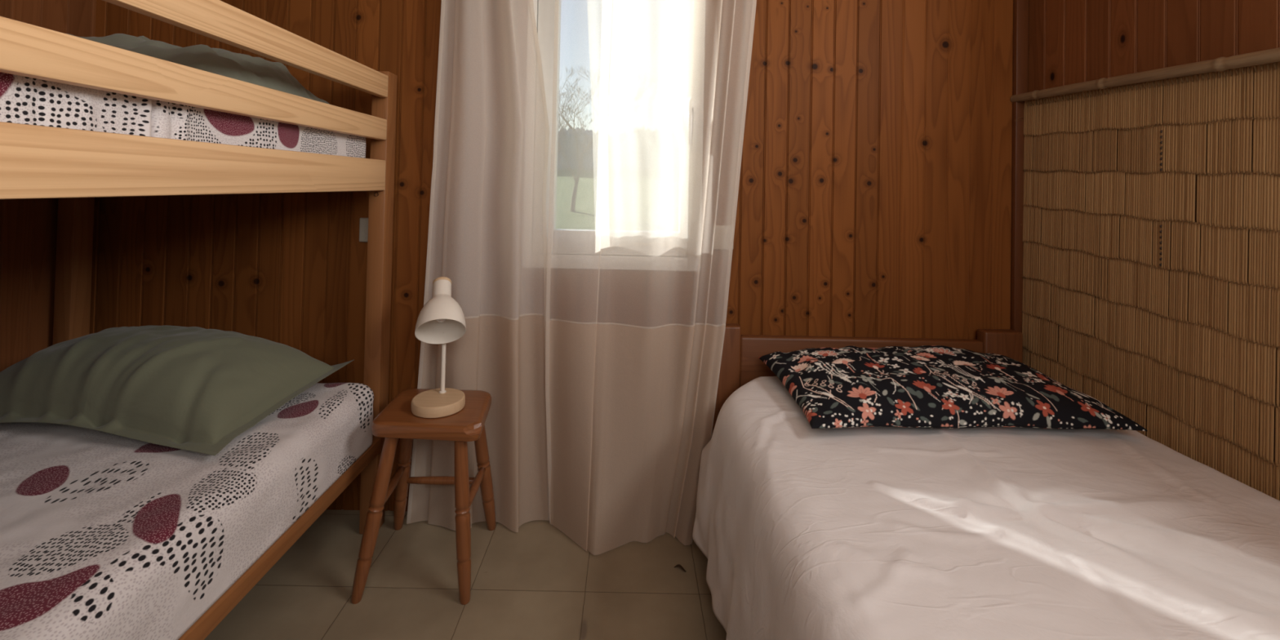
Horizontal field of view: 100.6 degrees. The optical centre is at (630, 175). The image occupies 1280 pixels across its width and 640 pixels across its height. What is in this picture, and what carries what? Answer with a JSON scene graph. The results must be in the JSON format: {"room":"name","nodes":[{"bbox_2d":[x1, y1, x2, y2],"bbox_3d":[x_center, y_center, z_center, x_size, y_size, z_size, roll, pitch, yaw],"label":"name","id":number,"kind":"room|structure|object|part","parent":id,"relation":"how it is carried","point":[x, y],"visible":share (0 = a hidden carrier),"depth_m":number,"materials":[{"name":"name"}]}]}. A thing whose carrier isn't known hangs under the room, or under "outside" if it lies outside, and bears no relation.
{"room":"bedroom","nodes":[
{"label":"bedroom","id":0,"kind":"room"},
{"bbox_2d":[0,0,96,372],"bbox_3d":[-1.807,-0.142,0.557,0.100,2.560,2.550,1,-1,0],"label":"wall","id":1,"kind":"structure","parent":0,"point":[28,227],"depth_m":1.56,"materials":[{"name":"brown wood"}]},
{"bbox_2d":[204,509,726,639],"bbox_3d":[-0.264,1.121,0.536,3.240,0.100,2.550,1,-1,0],"label":"floor","id":2,"kind":"structure","parent":0,"point":[535,582],"depth_m":1.39,"materials":[{"name":"beige tile"}]},
{"bbox_2d":[0,0,397,639],"bbox_3d":[-1.241,0.353,0.645,1.003,1.398,2.046,1,-1,0],"label":"bunk bed","id":3,"kind":"object","parent":2,"relation":"on","point":[75,167],"visible":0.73,"depth_m":1.00,"materials":[{"name":"brown wood"}]},
{"bbox_3d":[-1.717,0.359,1.637,0.052,1.398,0.062,1,-1,0],"label":"post","id":4,"kind":"part","parent":3,"relation":"part of","materials":[{"name":"brown wood"}]},
{"bbox_2d":[0,71,365,158],"bbox_3d":[-1.213,-0.095,0.650,0.880,0.143,1.878,1,-1,0],"label":"mattress","id":5,"kind":"object","parent":3,"relation":"on","point":[23,100],"visible":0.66,"depth_m":0.85,"materials":[{"name":"fabric"}]},
{"bbox_2d":[66,33,329,104],"bbox_3d":[-1.155,-0.250,1.314,0.740,0.181,0.563,1,-1,0],"label":"pillow","id":6,"kind":"object","parent":5,"relation":"on","point":[259,71],"visible":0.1,"depth_m":1.19,"materials":[{"name":"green fabric"}]},
{"bbox_2d":[0,382,373,639],"bbox_3d":[-1.211,0.667,0.644,0.936,0.179,1.890,1,-1,0],"label":"mattress","id":7,"kind":"object","parent":3,"relation":"on","point":[104,535],"visible":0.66,"depth_m":0.98,"materials":[{"name":"fabric"}]},
{"bbox_2d":[0,325,353,455],"bbox_3d":[-1.226,0.491,1.377,0.800,0.183,0.440,1,-1,8],"label":"pillow","id":8,"kind":"object","parent":7,"relation":"on","point":[193,388],"visible":1,"depth_m":1.23,"materials":[{"name":"green fabric"}]},
{"bbox_3d":[-0.756,-0.018,0.651,0.029,0.092,1.922,1,-1,0],"label":"rail","id":9,"kind":"part","parent":3,"relation":"part of","materials":[{"name":"brown wood"}]},
{"bbox_3d":[-0.751,-0.157,0.653,0.025,0.063,1.922,1,-1,0],"label":"guard rail","id":10,"kind":"part","parent":3,"relation":"part of","materials":[{"name":"brown wood"}]},
{"bbox_3d":[-0.749,-0.288,0.656,0.025,0.068,1.922,1,-1,0],"label":"guard rail","id":11,"kind":"part","parent":3,"relation":"part of","materials":[{"name":"brown wood"}]},
{"bbox_3d":[-0.772,0.791,0.638,0.046,0.042,1.922,1,-1,0],"label":"rail","id":12,"kind":"part","parent":3,"relation":"part of","materials":[{"name":"brown wood"}]},
{"bbox_3d":[-0.776,0.379,1.637,0.051,1.398,0.062,1,-1,0],"label":"post","id":13,"kind":"part","parent":3,"relation":"part of","materials":[{"name":"brown wood"}]},
{"bbox_2d":[351,388,496,604],"bbox_3d":[-0.554,0.858,1.493,0.333,0.451,0.318,1,-1,0],"label":"stool","id":14,"kind":"object","parent":2,"relation":"on","point":[397,420],"visible":0.99,"depth_m":1.36,"materials":[{"name":"red wood"}]},
{"bbox_3d":[-0.654,0.870,1.363,0.102,0.417,0.037,2,-1,-25],"label":"leg","id":15,"kind":"part","parent":14,"relation":"part of","materials":[{"name":"red wood"}]},
{"bbox_3d":[-0.677,0.873,1.588,0.038,0.419,0.133,2,-1,-34],"label":"leg","id":16,"kind":"part","parent":14,"relation":"part of","materials":[{"name":"red wood"}]},
{"bbox_3d":[-0.531,0.652,1.463,0.297,0.040,0.252,1,-1,0],"label":"seat","id":17,"kind":"part","parent":14,"relation":"part of","materials":[{"name":"red wood"}]},
{"bbox_2d":[410,276,466,417],"bbox_3d":[-0.517,0.459,1.456,0.145,0.345,0.173,1,-1,0],"label":"table lamp","id":18,"kind":"object","parent":14,"relation":"on","point":[442,320],"visible":1,"depth_m":1.44,"materials":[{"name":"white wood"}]},
{"bbox_3d":[-0.508,0.378,1.454,0.130,0.169,0.167,1,-1,0],"label":"lamp shade","id":19,"kind":"part","parent":18,"relation":"part of","materials":[{"name":"beige paint"}]},
{"bbox_3d":[-0.518,0.377,1.456,0.036,0.045,0.044,1,-1,0],"label":"bulb","id":20,"kind":"part","parent":18,"relation":"part of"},
{"bbox_3d":[-0.431,0.875,1.362,0.061,0.414,0.038,1,-1,27],"label":"leg","id":21,"kind":"part","parent":14,"relation":"part of","materials":[{"name":"red wood"}]},
{"bbox_3d":[-0.439,0.878,1.591,0.038,0.418,0.127,1,-1,19],"label":"leg","id":22,"kind":"part","parent":14,"relation":"part of","materials":[{"name":"red wood"}]},
{"bbox_2d":[674,564,686,572],"bbox_3d":[0.140,1.091,1.479,0.036,0.008,0.011,1,-1,32],"label":"dry leaf","id":23,"kind":"object","parent":2,"relation":"on","point":[677,565],"visible":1,"depth_m":1.48,"materials":[{"name":"brown plant"}]},
{"bbox_2d":[711,323,1022,438],"bbox_3d":[0.720,0.777,0.650,1.000,0.632,2.086,1,-1,0],"label":"bed","id":24,"kind":"object","parent":2,"relation":"on","point":[740,363],"visible":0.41,"depth_m":1.66,"materials":[{"name":"brown wood"}]},
{"bbox_3d":[0.280,0.785,1.671,0.120,0.632,0.044,1,-1,0],"label":"headboard post","id":25,"kind":"part","parent":24,"relation":"part of","materials":[{"name":"brown wood"}]},
{"bbox_3d":[0.723,0.645,1.674,0.764,0.270,0.032,1,-1,0],"label":"headboard","id":26,"kind":"part","parent":24,"relation":"part of","materials":[{"name":"brown wood"}]},
{"bbox_3d":[1.159,0.803,1.671,0.120,0.632,0.044,1,-1,0],"label":"headboard post","id":27,"kind":"part","parent":24,"relation":"part of","materials":[{"name":"brown wood"}]},
{"bbox_2d":[89,0,1013,511],"bbox_3d":[-0.238,-0.088,1.797,3.240,2.560,0.130,1,-1,0],"label":"wall","id":28,"kind":"structure","parent":0,"point":[874,193],"depth_m":1.73,"materials":[{"name":"brown wood"}]},
{"bbox_2d":[359,217,368,242],"bbox_3d":[-0.844,0.175,1.720,0.065,0.078,0.013,1,-1,0],"label":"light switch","id":29,"kind":"object","parent":28,"relation":"attached to","point":[363,222],"visible":0.41,"depth_m":1.72,"materials":[{"name":"beige plastic"}]},
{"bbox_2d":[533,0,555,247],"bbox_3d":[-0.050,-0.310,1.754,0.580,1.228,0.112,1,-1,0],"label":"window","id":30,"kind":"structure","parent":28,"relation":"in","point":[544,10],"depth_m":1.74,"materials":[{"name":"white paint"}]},
{"bbox_3d":[-0.050,-0.310,1.770,0.580,1.228,0.081,1,-1,0],"label":"frame","id":31,"kind":"part","parent":30,"relation":"part of","materials":[{"name":"white paint"}]},
{"bbox_2d":[1010,0,1028,346],"bbox_3d":[1.261,-0.057,1.721,0.039,2.358,0.020,1,-1,0],"label":"trim","id":32,"kind":"structure","parent":28,"relation":"attached to","point":[1020,7],"depth_m":1.71,"materials":[{"name":"brown wood"}]},
{"bbox_3d":[-0.078,-1.035,1.669,1.200,0.016,0.016,1,-1,0],"label":"curtain rod","id":33,"kind":"object","parent":28,"relation":"attached to","visible":0},
{"bbox_2d":[406,0,549,532],"bbox_3d":[-0.447,0.023,1.665,0.444,2.116,0.072,1,-1,0],"label":"curtain","id":34,"kind":"object","parent":33,"relation":"hanging from","point":[487,234],"visible":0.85,"depth_m":1.67,"materials":[{"name":"white fabric"}]},
{"bbox_3d":[-0.440,-0.297,1.671,0.388,1.475,0.068,1,-1,0],"label":"sheer panel","id":35,"kind":"part","parent":34,"relation":"part of","materials":[{"name":"white fabric"}]},
{"bbox_2d":[545,0,756,555],"bbox_3d":[0.077,0.033,1.602,0.666,2.116,0.142,1,-1,0],"label":"curtain","id":36,"kind":"object","parent":33,"relation":"hanging from","point":[650,97],"visible":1,"depth_m":1.64,"materials":[{"name":"white fabric"}]},
{"bbox_3d":[0.084,-0.281,1.648,0.664,1.485,0.052,1,-1,0],"label":"sheer panel","id":37,"kind":"part","parent":36,"relation":"part of","materials":[{"name":"white fabric"}]},
{"bbox_2d":[1027,0,1279,92],"bbox_3d":[1.332,-0.076,0.557,0.100,2.560,2.550,1,-1,0],"label":"wall","id":38,"kind":"structure","parent":0,"point":[1070,42],"depth_m":1.36,"materials":[{"name":"brown wood"}]},
{"bbox_2d":[1010,47,1279,500],"bbox_3d":[1.239,0.331,0.678,0.056,1.223,2.087,1,-1,0],"label":"mat","id":39,"kind":"object","parent":38,"relation":"attached to","point":[1151,276],"visible":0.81,"depth_m":1.25,"materials":[{"name":"beige wicker"}]},
{"bbox_3d":[0.745,0.740,0.656,0.920,0.236,1.955,1,-1,0],"label":"mattress","id":40,"kind":"object","parent":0,"visible":0},
{"bbox_2d":[692,376,1279,639],"bbox_3d":[0.707,0.785,0.632,1.066,0.436,1.909,1,-1,0],"label":"bedspread","id":41,"kind":"object","parent":40,"relation":"on","point":[804,532],"visible":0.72,"depth_m":0.90,"materials":[{"name":"white fabric"}]},
{"bbox_2d":[758,345,1147,431],"bbox_3d":[0.784,0.540,1.411,0.790,0.107,0.457,1,-1,0],"label":"pillow","id":42,"kind":"object","parent":41,"relation":"on","point":[924,386],"visible":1,"depth_m":1.27,"materials":[{"name":"fabric"}]}
]}

